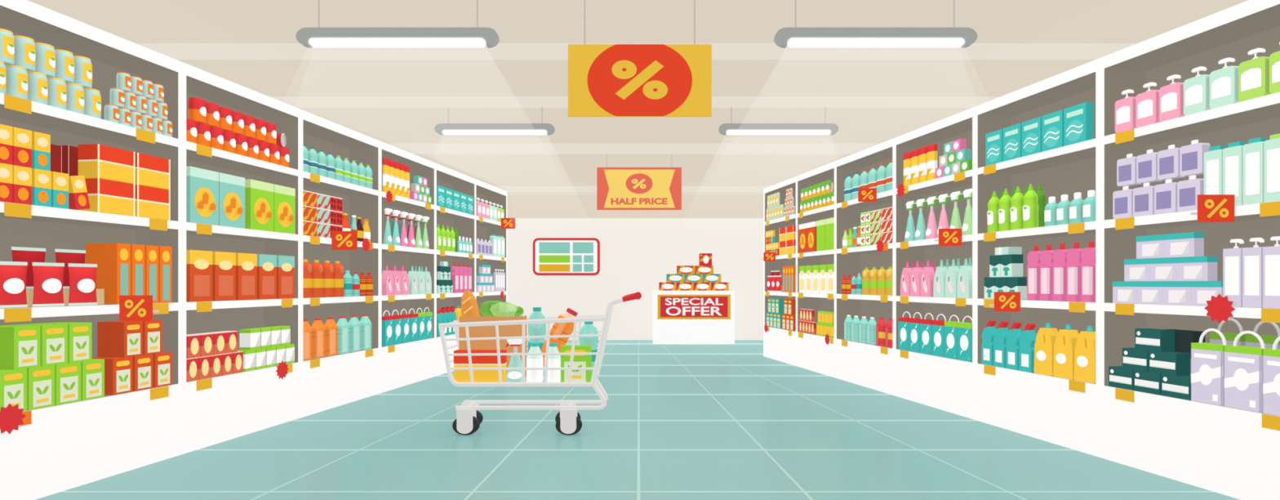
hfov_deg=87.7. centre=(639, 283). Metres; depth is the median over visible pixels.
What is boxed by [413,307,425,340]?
pack
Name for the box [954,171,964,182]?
price tag
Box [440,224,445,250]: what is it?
dish soap bottle
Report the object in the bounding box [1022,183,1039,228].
dish soap bottle
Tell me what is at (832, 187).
tin
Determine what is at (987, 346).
bottle
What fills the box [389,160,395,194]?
canister
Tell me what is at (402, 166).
canister
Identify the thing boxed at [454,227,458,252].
dish soap bottle
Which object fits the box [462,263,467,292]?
bottle
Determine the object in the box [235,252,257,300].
box
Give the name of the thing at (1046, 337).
bottle
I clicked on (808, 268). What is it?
box
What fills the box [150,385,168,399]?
price tag
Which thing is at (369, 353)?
price tag
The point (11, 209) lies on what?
price tag
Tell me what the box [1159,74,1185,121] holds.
soap bottle
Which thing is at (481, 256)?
price tag
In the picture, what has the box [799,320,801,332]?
box
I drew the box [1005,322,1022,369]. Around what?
bottle
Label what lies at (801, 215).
price tag
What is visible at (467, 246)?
lotion bottle
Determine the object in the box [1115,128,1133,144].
price tag
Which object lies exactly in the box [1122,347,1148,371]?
tissue box
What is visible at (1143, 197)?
bottle
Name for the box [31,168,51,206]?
box
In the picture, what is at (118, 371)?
box
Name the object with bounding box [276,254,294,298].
box
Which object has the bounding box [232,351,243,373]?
box
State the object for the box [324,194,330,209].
food box
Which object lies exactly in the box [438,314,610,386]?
basket
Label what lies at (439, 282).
box
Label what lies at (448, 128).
pendant light
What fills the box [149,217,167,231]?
price tag
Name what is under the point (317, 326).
juice bottle
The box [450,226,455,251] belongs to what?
dish soap bottle
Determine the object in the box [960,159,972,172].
soap box
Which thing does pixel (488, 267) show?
tub
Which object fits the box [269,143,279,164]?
tin
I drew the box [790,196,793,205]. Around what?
jar
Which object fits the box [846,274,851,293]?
drink bottle
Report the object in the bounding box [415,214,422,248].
spray bottle
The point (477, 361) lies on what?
carton
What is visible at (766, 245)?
box
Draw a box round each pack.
[382,310,393,346]
[386,309,402,344]
[395,308,410,342]
[404,307,417,341]
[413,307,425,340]
[422,306,432,338]
[898,311,912,351]
[908,311,926,352]
[920,312,936,355]
[931,313,946,356]
[944,314,962,359]
[957,315,972,361]
[1191,328,1233,405]
[1209,317,1252,346]
[1224,330,1272,412]
[1245,320,1279,348]
[1262,335,1279,415]
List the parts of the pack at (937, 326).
handle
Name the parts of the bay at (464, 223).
panel, panel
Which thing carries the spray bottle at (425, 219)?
on the bay at (412, 362)
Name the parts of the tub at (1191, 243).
lid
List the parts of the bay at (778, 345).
panel, panel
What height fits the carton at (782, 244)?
0.181 m
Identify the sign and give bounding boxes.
[0,403,25,433]
[119,295,158,320]
[275,360,288,378]
[331,231,360,249]
[361,237,369,251]
[386,190,392,202]
[501,217,517,228]
[568,0,711,116]
[596,154,681,209]
[657,294,730,319]
[761,252,775,261]
[824,333,829,344]
[854,187,876,201]
[875,239,884,252]
[897,182,904,197]
[934,228,961,245]
[989,291,1020,311]
[1191,194,1234,222]
[1204,293,1235,323]
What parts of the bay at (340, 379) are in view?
panel, panel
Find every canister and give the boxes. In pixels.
[382,157,389,192]
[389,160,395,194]
[394,161,399,195]
[400,163,404,196]
[404,164,409,198]
[903,151,911,186]
[911,149,919,184]
[918,146,927,182]
[926,143,937,180]
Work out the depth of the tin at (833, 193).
7.45 m
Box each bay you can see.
[0,0,182,499]
[182,62,300,453]
[300,109,379,417]
[379,140,435,393]
[435,162,475,376]
[475,178,506,315]
[763,176,796,365]
[796,160,835,377]
[835,137,894,395]
[894,106,974,419]
[974,57,1099,457]
[1099,0,1279,499]
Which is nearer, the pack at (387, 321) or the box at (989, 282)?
the box at (989, 282)
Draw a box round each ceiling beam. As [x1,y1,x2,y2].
[136,43,1136,59]
[269,96,999,107]
[386,142,879,154]
[494,186,768,191]
[506,193,763,217]
[515,217,763,226]
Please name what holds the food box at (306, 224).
on the bay at (340, 379)
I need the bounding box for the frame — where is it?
[533,237,599,275]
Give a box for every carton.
[50,143,62,172]
[60,145,78,175]
[78,143,135,183]
[79,177,135,216]
[135,152,170,189]
[135,184,170,220]
[453,349,506,382]
[779,226,786,241]
[779,240,786,254]
[786,225,795,240]
[786,239,795,254]
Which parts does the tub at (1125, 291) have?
lid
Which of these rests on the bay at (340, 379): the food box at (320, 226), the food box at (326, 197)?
the food box at (320, 226)
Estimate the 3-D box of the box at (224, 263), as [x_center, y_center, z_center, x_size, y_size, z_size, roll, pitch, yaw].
[-2.812,-0.046,4.439,0.121,0.323,0.180,0,0,8]
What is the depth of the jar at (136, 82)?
3.78 m
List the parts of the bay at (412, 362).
panel, panel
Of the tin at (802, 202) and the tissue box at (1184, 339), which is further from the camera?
the tin at (802, 202)
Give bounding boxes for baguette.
[461,290,479,317]
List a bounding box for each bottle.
[302,143,309,172]
[302,258,312,297]
[302,319,312,360]
[308,146,318,174]
[311,259,323,297]
[311,318,325,358]
[317,149,326,177]
[322,260,333,297]
[324,316,337,355]
[325,152,335,178]
[333,261,343,296]
[334,155,343,181]
[336,315,350,353]
[342,157,351,182]
[342,213,351,231]
[343,270,352,296]
[348,315,361,351]
[350,160,358,185]
[351,214,357,231]
[352,271,359,296]
[356,217,363,241]
[357,162,365,186]
[359,271,366,295]
[359,314,371,349]
[362,218,370,242]
[364,164,372,188]
[365,272,373,295]
[382,264,393,294]
[383,208,393,244]
[391,209,400,245]
[391,211,395,239]
[391,265,401,294]
[398,213,402,239]
[399,265,408,294]
[400,211,408,246]
[406,214,410,241]
[408,213,416,247]
[408,266,417,293]
[413,216,417,242]
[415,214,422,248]
[416,266,425,293]
[419,217,423,239]
[422,216,429,248]
[422,266,431,293]
[436,223,441,249]
[436,308,443,336]
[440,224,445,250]
[441,308,447,335]
[445,225,450,251]
[446,307,452,334]
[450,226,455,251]
[450,307,456,333]
[451,262,458,293]
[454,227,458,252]
[454,305,462,328]
[457,235,462,252]
[457,262,463,292]
[462,236,465,253]
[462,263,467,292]
[465,237,469,253]
[466,263,471,292]
[468,237,472,253]
[475,197,481,217]
[475,238,481,254]
[480,199,485,217]
[480,239,484,254]
[484,200,489,218]
[484,240,488,255]
[488,201,493,219]
[488,240,492,255]
[489,234,497,256]
[492,202,497,221]
[493,269,497,291]
[495,235,501,257]
[496,204,500,222]
[497,269,500,291]
[499,204,504,222]
[499,235,504,257]
[499,269,502,291]
[502,269,505,291]
[505,338,525,382]
[526,342,542,382]
[528,306,546,377]
[541,307,577,365]
[544,342,560,382]
[578,321,598,377]
[841,274,846,293]
[842,229,848,248]
[844,174,852,201]
[844,315,852,340]
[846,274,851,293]
[847,227,853,247]
[851,172,860,199]
[851,274,856,293]
[851,315,860,342]
[852,226,857,247]
[856,273,862,294]
[857,225,860,246]
[858,315,868,342]
[859,169,868,187]
[862,267,870,294]
[866,316,876,344]
[867,166,876,187]
[869,266,878,294]
[875,316,886,346]
[876,163,886,193]
[877,266,886,294]
[885,160,892,191]
[885,266,892,295]
[885,318,892,347]
[900,261,912,296]
[904,200,915,241]
[910,261,922,296]
[914,198,927,239]
[920,260,934,296]
[925,195,938,239]
[929,259,936,272]
[933,259,947,297]
[936,193,951,237]
[944,258,959,297]
[945,258,949,269]
[949,191,963,228]
[955,257,960,269]
[956,258,972,297]
[961,188,972,235]
[968,257,972,267]
[981,320,995,365]
[986,191,999,232]
[993,320,1008,367]
[998,188,1011,231]
[998,190,1004,199]
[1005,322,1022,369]
[1010,186,1023,230]
[1010,188,1015,197]
[1018,323,1036,372]
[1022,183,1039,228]
[1022,186,1027,195]
[1026,244,1041,300]
[1034,322,1057,375]
[1035,183,1046,226]
[1039,244,1054,300]
[1044,195,1057,226]
[1052,243,1068,301]
[1053,324,1079,379]
[1056,194,1070,225]
[1066,241,1083,301]
[1069,191,1084,223]
[1073,325,1095,382]
[1080,240,1095,302]
[1082,190,1095,222]
[1112,185,1133,218]
[1115,88,1137,133]
[1116,153,1142,186]
[1133,182,1155,216]
[1135,81,1159,127]
[1136,149,1162,182]
[1154,178,1178,213]
[1157,144,1184,179]
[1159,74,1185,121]
[1177,174,1204,211]
[1179,139,1210,176]
[1183,66,1211,115]
[1204,145,1225,194]
[1209,57,1240,108]
[1222,141,1244,205]
[1222,238,1244,306]
[1238,47,1271,101]
[1242,137,1266,204]
[1242,237,1264,307]
[1262,235,1279,308]
[1263,133,1279,202]
[1269,41,1279,93]
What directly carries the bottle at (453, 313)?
on the bay at (464, 223)
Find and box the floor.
[35,339,1239,499]
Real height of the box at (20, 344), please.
0.200 m
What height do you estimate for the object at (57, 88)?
0.152 m
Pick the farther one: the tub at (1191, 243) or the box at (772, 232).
the box at (772, 232)
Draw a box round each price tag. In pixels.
[4,93,31,114]
[4,201,31,217]
[4,307,31,322]
[19,410,31,426]
[136,128,155,143]
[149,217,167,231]
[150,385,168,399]
[152,302,168,314]
[196,143,212,157]
[196,222,212,235]
[196,301,212,311]
[196,377,212,391]
[281,298,292,307]
[287,363,292,372]
[310,173,319,182]
[310,235,319,244]
[310,297,319,306]
[310,358,319,368]
[365,295,373,302]
[365,348,373,356]
[368,242,373,249]
[387,244,395,251]
[387,294,395,302]
[387,344,395,352]
[425,202,431,209]
[426,293,431,299]
[440,206,444,213]
[440,249,444,256]
[440,293,444,298]
[468,253,472,258]
[479,216,483,222]
[479,254,483,259]
[785,215,789,221]
[787,253,791,258]
[798,292,803,297]
[798,332,803,337]
[799,212,803,217]
[799,252,803,257]
[827,293,833,299]
[841,200,847,208]
[841,248,847,254]
[841,293,847,300]
[841,339,847,346]
[880,295,887,302]
[880,346,887,354]
[882,243,888,250]
[900,240,908,248]
[900,295,908,303]
[900,350,908,358]
[904,185,908,193]
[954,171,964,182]
[955,297,965,306]
[983,163,995,174]
[983,231,995,241]
[983,298,994,307]
[983,364,995,375]
[1067,222,1084,234]
[1068,301,1084,312]
[1068,379,1084,392]
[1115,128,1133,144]
[1115,217,1133,229]
[1115,302,1133,315]
[1115,387,1133,402]
[1259,200,1279,217]
[1261,307,1279,322]
[1262,413,1279,430]
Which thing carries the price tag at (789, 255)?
attached to the bay at (778, 345)
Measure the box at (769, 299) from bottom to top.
0.200 m
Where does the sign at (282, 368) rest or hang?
attached to the bay at (238, 404)
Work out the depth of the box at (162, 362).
3.94 m
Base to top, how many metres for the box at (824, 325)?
0.142 m
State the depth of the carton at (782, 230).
8.85 m
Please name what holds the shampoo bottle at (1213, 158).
on the bay at (1227, 451)
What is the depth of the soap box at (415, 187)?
7.05 m
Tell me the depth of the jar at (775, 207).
9.11 m
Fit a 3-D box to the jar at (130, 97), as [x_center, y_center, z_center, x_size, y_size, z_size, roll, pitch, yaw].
[-2.882,-1.026,3.760,0.066,0.098,0.065,0,0,8]
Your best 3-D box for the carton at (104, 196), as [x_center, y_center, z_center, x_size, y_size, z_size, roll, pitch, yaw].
[-2.925,-0.469,3.662,0.122,0.181,0.222,0,0,8]
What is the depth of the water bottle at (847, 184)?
7.12 m
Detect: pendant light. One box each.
[295,0,499,48]
[434,106,555,134]
[718,106,839,134]
[773,0,977,48]
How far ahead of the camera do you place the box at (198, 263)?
4.21 m
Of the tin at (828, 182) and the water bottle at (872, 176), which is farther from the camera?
the tin at (828, 182)
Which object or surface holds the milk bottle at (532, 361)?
in the shopping cart
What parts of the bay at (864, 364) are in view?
panel, panel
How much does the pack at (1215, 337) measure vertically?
0.432 m
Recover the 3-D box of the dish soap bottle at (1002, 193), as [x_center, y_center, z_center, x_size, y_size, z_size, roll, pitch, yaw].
[2.724,-0.537,5.011,0.076,0.318,0.109,0,0,-10]
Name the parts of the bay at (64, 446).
panel, panel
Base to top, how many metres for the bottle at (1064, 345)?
0.345 m
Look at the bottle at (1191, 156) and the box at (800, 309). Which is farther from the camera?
the box at (800, 309)
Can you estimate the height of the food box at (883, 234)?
0.113 m
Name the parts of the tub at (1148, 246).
lid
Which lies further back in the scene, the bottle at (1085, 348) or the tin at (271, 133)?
the tin at (271, 133)
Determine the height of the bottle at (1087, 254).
0.375 m
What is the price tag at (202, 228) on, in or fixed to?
attached to the bay at (238, 404)
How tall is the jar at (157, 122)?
0.098 m
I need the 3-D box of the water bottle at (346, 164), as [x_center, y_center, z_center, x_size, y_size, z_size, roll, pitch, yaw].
[-2.577,-0.988,5.851,0.060,0.219,0.109,0,0,8]
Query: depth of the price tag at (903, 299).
6.03 m
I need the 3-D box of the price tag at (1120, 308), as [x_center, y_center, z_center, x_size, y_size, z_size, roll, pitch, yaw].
[2.789,0.149,3.837,0.004,0.064,0.119,0,0,-10]
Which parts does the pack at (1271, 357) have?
handle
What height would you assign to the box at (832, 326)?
0.142 m
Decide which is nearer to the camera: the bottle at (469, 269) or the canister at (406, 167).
the canister at (406, 167)
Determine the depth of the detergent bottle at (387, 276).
6.49 m
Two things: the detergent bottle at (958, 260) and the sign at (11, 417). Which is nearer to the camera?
the sign at (11, 417)
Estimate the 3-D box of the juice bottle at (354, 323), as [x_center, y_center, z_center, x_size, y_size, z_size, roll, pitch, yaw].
[-2.571,0.450,5.998,0.092,0.318,0.171,0,0,8]
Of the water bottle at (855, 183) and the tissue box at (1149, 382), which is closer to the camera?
the tissue box at (1149, 382)
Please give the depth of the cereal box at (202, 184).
4.23 m
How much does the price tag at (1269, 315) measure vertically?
0.064 m
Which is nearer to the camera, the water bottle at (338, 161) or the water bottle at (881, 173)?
the water bottle at (338, 161)
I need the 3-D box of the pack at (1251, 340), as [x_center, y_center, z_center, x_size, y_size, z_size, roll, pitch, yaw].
[3.069,0.393,3.256,0.080,0.432,0.147,0,0,-10]
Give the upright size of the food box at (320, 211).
0.117 m
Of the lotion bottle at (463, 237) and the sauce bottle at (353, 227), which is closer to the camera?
the sauce bottle at (353, 227)
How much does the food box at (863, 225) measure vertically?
0.113 m
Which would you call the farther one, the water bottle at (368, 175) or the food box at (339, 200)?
the water bottle at (368, 175)
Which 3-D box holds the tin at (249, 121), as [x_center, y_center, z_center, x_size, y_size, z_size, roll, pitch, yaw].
[-2.759,-1.099,4.686,0.086,0.147,0.107,0,0,8]
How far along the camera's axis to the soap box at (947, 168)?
5.43 m
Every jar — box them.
[0,28,14,65]
[0,60,6,93]
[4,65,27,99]
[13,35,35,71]
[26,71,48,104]
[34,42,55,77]
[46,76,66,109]
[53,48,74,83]
[65,82,84,114]
[73,55,92,88]
[83,88,101,118]
[104,103,119,123]
[109,87,124,107]
[116,71,131,91]
[118,106,130,126]
[124,91,136,111]
[129,110,142,128]
[130,75,142,95]
[135,94,146,114]
[141,113,152,131]
[142,79,153,98]
[146,97,157,116]
[151,116,162,134]
[152,83,164,102]
[156,101,168,119]
[161,119,172,137]
[766,208,768,221]
[767,195,770,208]
[768,207,772,220]
[769,194,773,207]
[771,206,774,219]
[773,193,776,206]
[774,205,777,218]
[776,191,779,205]
[777,204,780,218]
[780,204,783,217]
[783,207,786,217]
[784,198,787,207]
[786,188,789,198]
[786,206,789,216]
[787,197,790,206]
[789,187,792,197]
[789,205,791,215]
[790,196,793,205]
[791,204,795,214]
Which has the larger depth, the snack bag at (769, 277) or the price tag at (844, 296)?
the snack bag at (769, 277)
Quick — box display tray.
[26,288,104,306]
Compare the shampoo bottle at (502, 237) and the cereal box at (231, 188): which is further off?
the shampoo bottle at (502, 237)
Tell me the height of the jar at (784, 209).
0.118 m
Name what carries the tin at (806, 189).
on the tin at (805, 201)
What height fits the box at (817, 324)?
0.142 m
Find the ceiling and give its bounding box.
[27,0,1247,193]
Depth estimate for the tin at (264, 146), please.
4.80 m
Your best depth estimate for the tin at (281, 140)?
4.98 m
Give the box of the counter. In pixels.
[653,289,734,343]
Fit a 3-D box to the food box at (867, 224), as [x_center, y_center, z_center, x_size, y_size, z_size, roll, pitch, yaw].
[2.308,-0.548,6.695,0.046,0.113,0.097,0,0,-10]
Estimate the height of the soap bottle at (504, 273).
0.314 m
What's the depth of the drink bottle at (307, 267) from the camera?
5.28 m
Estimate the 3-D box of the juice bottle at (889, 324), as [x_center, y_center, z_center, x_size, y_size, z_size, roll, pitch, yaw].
[2.388,0.471,6.339,0.073,0.276,0.164,0,0,-10]
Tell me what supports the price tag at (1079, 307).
attached to the bay at (1041, 406)
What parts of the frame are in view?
map panel, map panel, map panel, map panel, map panel, map panel, map panel, map panel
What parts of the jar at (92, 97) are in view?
lid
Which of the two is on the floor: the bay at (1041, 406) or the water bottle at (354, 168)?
the bay at (1041, 406)
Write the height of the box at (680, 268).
0.144 m
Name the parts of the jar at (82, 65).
lid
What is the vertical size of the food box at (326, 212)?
0.117 m
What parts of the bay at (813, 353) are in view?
panel, panel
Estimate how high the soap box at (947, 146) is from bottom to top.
0.089 m
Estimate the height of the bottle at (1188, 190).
0.186 m
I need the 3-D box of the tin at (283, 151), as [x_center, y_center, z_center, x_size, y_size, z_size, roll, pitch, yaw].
[-2.706,-0.952,5.045,0.086,0.147,0.106,0,0,8]
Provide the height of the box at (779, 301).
0.200 m
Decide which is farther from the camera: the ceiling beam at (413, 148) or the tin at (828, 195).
the ceiling beam at (413, 148)
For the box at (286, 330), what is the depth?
5.02 m
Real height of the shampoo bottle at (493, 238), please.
0.307 m
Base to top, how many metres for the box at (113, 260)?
0.335 m
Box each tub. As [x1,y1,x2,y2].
[475,282,482,292]
[476,273,484,282]
[479,264,486,273]
[481,282,486,291]
[484,273,488,282]
[486,264,490,273]
[486,282,490,291]
[488,273,493,282]
[490,282,494,291]
[1112,280,1136,303]
[1136,234,1166,258]
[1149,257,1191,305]
[1164,231,1204,257]
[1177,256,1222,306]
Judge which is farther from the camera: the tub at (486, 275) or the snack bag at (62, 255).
the tub at (486, 275)
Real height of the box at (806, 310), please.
0.145 m
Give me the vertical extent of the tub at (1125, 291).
0.126 m
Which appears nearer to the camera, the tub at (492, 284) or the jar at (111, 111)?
the jar at (111, 111)
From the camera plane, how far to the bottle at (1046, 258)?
4.42 m
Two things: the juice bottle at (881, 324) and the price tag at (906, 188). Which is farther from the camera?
the juice bottle at (881, 324)
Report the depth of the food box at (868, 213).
6.69 m
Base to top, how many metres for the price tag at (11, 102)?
0.064 m
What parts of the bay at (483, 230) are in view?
panel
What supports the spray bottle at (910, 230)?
on the bay at (942, 383)
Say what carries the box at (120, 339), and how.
on the box at (118, 371)
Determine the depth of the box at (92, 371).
3.52 m
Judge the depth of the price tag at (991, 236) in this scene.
4.94 m
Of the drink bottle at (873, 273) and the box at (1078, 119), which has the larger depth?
the drink bottle at (873, 273)
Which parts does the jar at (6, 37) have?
lid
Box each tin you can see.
[186,118,197,143]
[188,97,206,123]
[196,121,210,146]
[206,102,219,127]
[210,125,223,150]
[219,106,231,130]
[222,129,235,153]
[231,110,244,134]
[235,133,247,156]
[243,114,255,137]
[247,137,258,159]
[254,118,266,141]
[258,140,269,162]
[266,122,276,144]
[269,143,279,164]
[275,133,286,146]
[279,146,288,167]
[800,188,804,200]
[800,200,804,212]
[804,186,808,199]
[804,199,807,211]
[807,198,811,210]
[808,185,813,198]
[811,197,814,209]
[813,184,817,197]
[814,195,818,208]
[817,182,821,195]
[818,195,822,208]
[821,181,826,195]
[822,193,826,206]
[826,179,831,193]
[826,192,831,205]
[830,182,834,191]
[831,191,834,204]
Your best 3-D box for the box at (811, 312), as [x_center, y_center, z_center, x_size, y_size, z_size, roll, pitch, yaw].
[2.066,0.391,8.024,0.036,0.145,0.090,0,0,-10]
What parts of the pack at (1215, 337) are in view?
handle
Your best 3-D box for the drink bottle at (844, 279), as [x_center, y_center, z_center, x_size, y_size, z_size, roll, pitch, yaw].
[2.216,0.011,7.223,0.042,0.207,0.096,0,0,-10]
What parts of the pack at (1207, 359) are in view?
handle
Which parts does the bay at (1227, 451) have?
panel, panel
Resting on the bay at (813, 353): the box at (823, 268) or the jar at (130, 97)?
the box at (823, 268)
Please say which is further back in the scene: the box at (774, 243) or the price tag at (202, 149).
the box at (774, 243)
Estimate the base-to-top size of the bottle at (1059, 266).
0.375 m
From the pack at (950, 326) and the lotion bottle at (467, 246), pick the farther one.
the lotion bottle at (467, 246)
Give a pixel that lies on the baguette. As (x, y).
(469, 307)
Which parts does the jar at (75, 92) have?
lid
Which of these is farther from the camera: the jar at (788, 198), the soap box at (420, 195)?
the jar at (788, 198)
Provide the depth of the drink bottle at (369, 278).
6.18 m
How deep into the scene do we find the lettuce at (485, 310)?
4.91 m
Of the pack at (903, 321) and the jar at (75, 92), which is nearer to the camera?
the jar at (75, 92)
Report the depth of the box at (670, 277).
11.56 m
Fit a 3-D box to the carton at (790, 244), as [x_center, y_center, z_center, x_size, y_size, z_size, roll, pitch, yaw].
[1.977,-0.469,8.637,0.078,0.181,0.229,0,0,-10]
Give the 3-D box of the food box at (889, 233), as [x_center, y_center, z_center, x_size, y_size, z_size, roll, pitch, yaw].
[2.378,-0.434,6.305,0.045,0.113,0.097,0,0,-10]
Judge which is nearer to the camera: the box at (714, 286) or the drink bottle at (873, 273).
the drink bottle at (873, 273)
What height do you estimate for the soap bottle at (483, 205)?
0.249 m
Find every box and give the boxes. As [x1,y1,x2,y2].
[0,124,12,164]
[0,162,12,202]
[0,324,40,369]
[0,368,26,411]
[11,126,31,167]
[12,164,31,204]
[13,323,67,366]
[26,364,54,409]
[31,131,50,170]
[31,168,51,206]
[42,321,92,363]
[51,171,68,208]
[54,361,80,404]
[68,175,90,209]
[80,358,104,399]
[85,243,130,304]
[92,356,133,395]
[97,320,142,357]
[130,244,145,295]
[131,354,153,391]
[142,319,162,355]
[145,244,158,302]
[151,351,172,387]
[158,245,171,302]
[186,165,218,225]
[186,249,212,302]
[186,333,200,358]
[186,356,198,382]
[195,333,213,356]
[198,355,210,379]
[204,331,226,355]
[210,354,222,377]
[212,251,235,300]
[218,172,244,228]
[221,352,232,375]
[222,330,237,353]
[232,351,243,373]
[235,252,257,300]
[237,349,256,371]
[239,328,261,350]
[244,178,273,231]
[256,347,266,368]
[257,253,276,299]
[257,327,271,348]
[266,326,281,346]
[266,346,276,367]
[273,183,295,234]
[275,325,290,345]
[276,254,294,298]
[276,345,285,365]
[285,343,294,364]
[302,190,310,205]
[302,204,310,220]
[302,219,310,235]
[309,206,316,222]
[310,191,316,207]
[310,221,316,236]
[316,192,324,208]
[316,207,324,222]
[316,222,324,236]
[323,222,330,237]
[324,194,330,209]
[324,208,330,223]
[329,195,336,210]
[329,209,336,224]
[329,223,336,238]
[336,196,342,211]
[336,210,342,225]
[336,224,342,231]
[409,191,417,200]
[410,182,420,192]
[413,175,422,185]
[417,192,422,201]
[420,184,425,194]
[422,177,427,186]
[422,193,427,203]
[425,186,429,195]
[427,195,431,204]
[436,184,444,207]
[436,266,445,279]
[436,279,443,293]
[440,261,448,266]
[443,279,448,293]
[444,186,453,209]
[445,266,450,279]
[448,280,453,293]
[453,190,459,211]
[459,191,466,213]
[466,194,473,214]
[560,345,591,382]
[658,282,675,290]
[666,273,684,282]
[675,282,693,290]
[676,265,694,273]
[684,273,702,282]
[693,282,711,290]
[694,265,713,273]
[698,253,711,265]
[702,273,720,282]
[711,282,728,290]
[765,231,768,244]
[765,244,768,252]
[766,311,769,326]
[768,230,770,243]
[768,243,770,252]
[768,297,771,312]
[769,312,773,327]
[770,230,774,243]
[770,243,773,252]
[771,297,775,312]
[773,242,775,252]
[773,312,777,328]
[775,242,779,255]
[775,297,783,313]
[777,313,782,328]
[782,266,785,292]
[782,313,786,329]
[783,298,787,314]
[785,266,788,292]
[786,314,790,329]
[787,298,795,315]
[788,266,791,292]
[790,315,795,330]
[791,266,795,292]
[799,222,806,253]
[799,265,805,292]
[799,308,802,320]
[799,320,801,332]
[801,320,804,333]
[802,308,806,320]
[804,320,808,333]
[805,265,812,293]
[805,309,808,321]
[806,221,816,252]
[808,309,814,321]
[808,321,810,333]
[810,321,816,334]
[812,264,819,293]
[816,218,825,251]
[816,322,819,335]
[817,311,821,323]
[819,264,826,293]
[819,323,823,336]
[821,311,825,324]
[823,324,826,336]
[825,217,834,249]
[825,311,828,324]
[826,263,834,293]
[826,324,831,337]
[828,311,834,324]
[831,324,834,337]
[860,212,865,223]
[860,223,865,235]
[860,234,865,246]
[865,211,870,222]
[865,222,870,234]
[865,234,870,245]
[870,209,875,222]
[870,221,875,233]
[870,233,875,244]
[875,208,880,221]
[875,220,880,232]
[875,232,880,244]
[880,207,886,220]
[880,219,886,232]
[880,231,886,244]
[886,206,892,219]
[886,218,892,231]
[886,231,892,243]
[935,165,943,178]
[938,153,947,166]
[943,141,952,154]
[943,163,951,176]
[947,151,955,164]
[951,138,966,151]
[951,161,959,174]
[955,148,971,162]
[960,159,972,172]
[984,276,995,298]
[985,128,1003,165]
[989,254,1000,276]
[995,246,1022,254]
[995,276,1006,291]
[1000,253,1022,276]
[1003,123,1022,161]
[1006,276,1026,299]
[1022,116,1041,156]
[1041,109,1063,151]
[1063,102,1093,146]
[1108,365,1133,390]
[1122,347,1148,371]
[1133,369,1161,395]
[1134,328,1174,351]
[1148,350,1190,375]
[1160,373,1191,399]
[1166,328,1204,375]
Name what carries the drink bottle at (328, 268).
on the bay at (340, 379)
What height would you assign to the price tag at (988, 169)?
0.064 m
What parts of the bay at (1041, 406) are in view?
panel, panel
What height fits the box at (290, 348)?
0.142 m
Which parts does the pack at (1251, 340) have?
handle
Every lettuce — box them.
[480,300,502,316]
[489,301,517,316]
[514,306,524,316]
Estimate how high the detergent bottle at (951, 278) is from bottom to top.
0.310 m
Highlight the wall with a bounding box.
[506,226,763,339]
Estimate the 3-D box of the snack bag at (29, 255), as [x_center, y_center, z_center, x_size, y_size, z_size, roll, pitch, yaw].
[-3.015,-0.074,3.289,0.056,0.205,0.156,0,0,22]
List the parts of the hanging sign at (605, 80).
panel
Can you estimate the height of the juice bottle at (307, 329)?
0.320 m
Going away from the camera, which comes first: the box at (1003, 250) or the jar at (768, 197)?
the box at (1003, 250)
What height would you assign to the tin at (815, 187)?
0.145 m
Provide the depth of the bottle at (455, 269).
8.05 m
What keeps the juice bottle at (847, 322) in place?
on the bay at (864, 364)
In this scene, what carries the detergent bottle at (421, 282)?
on the bay at (412, 362)
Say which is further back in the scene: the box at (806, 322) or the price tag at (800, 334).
the price tag at (800, 334)
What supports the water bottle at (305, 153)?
on the bay at (340, 379)
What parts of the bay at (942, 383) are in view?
panel, panel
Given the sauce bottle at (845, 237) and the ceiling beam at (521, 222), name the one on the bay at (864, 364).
the sauce bottle at (845, 237)
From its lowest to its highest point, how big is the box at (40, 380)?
0.202 m
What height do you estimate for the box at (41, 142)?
0.178 m
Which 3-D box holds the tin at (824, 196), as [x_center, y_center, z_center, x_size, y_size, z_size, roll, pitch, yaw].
[2.132,-0.951,7.670,0.040,0.145,0.103,0,0,-10]
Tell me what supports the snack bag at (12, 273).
on the bay at (64, 446)
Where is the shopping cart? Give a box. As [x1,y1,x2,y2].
[438,291,641,435]
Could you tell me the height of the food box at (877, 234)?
0.113 m
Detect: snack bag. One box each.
[0,261,27,307]
[11,246,45,288]
[31,262,64,306]
[54,248,85,288]
[67,262,97,305]
[767,275,772,291]
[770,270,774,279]
[771,275,776,291]
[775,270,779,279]
[776,275,781,291]
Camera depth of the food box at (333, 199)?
5.61 m
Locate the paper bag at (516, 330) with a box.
[458,315,526,377]
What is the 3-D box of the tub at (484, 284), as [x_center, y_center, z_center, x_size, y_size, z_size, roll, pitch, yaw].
[-2.114,0.054,8.962,0.050,0.121,0.144,0,0,8]
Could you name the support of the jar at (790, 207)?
on the bay at (778, 345)
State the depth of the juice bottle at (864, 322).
6.81 m
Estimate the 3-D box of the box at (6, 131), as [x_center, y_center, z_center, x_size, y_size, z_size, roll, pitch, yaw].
[-2.978,-0.646,3.093,0.061,0.178,0.080,0,0,8]
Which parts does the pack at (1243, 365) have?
handle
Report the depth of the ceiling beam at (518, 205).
12.24 m
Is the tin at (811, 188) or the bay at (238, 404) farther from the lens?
the tin at (811, 188)
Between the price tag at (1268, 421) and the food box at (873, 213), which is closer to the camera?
the price tag at (1268, 421)
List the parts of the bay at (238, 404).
panel, panel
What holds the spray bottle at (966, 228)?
on the bay at (942, 383)

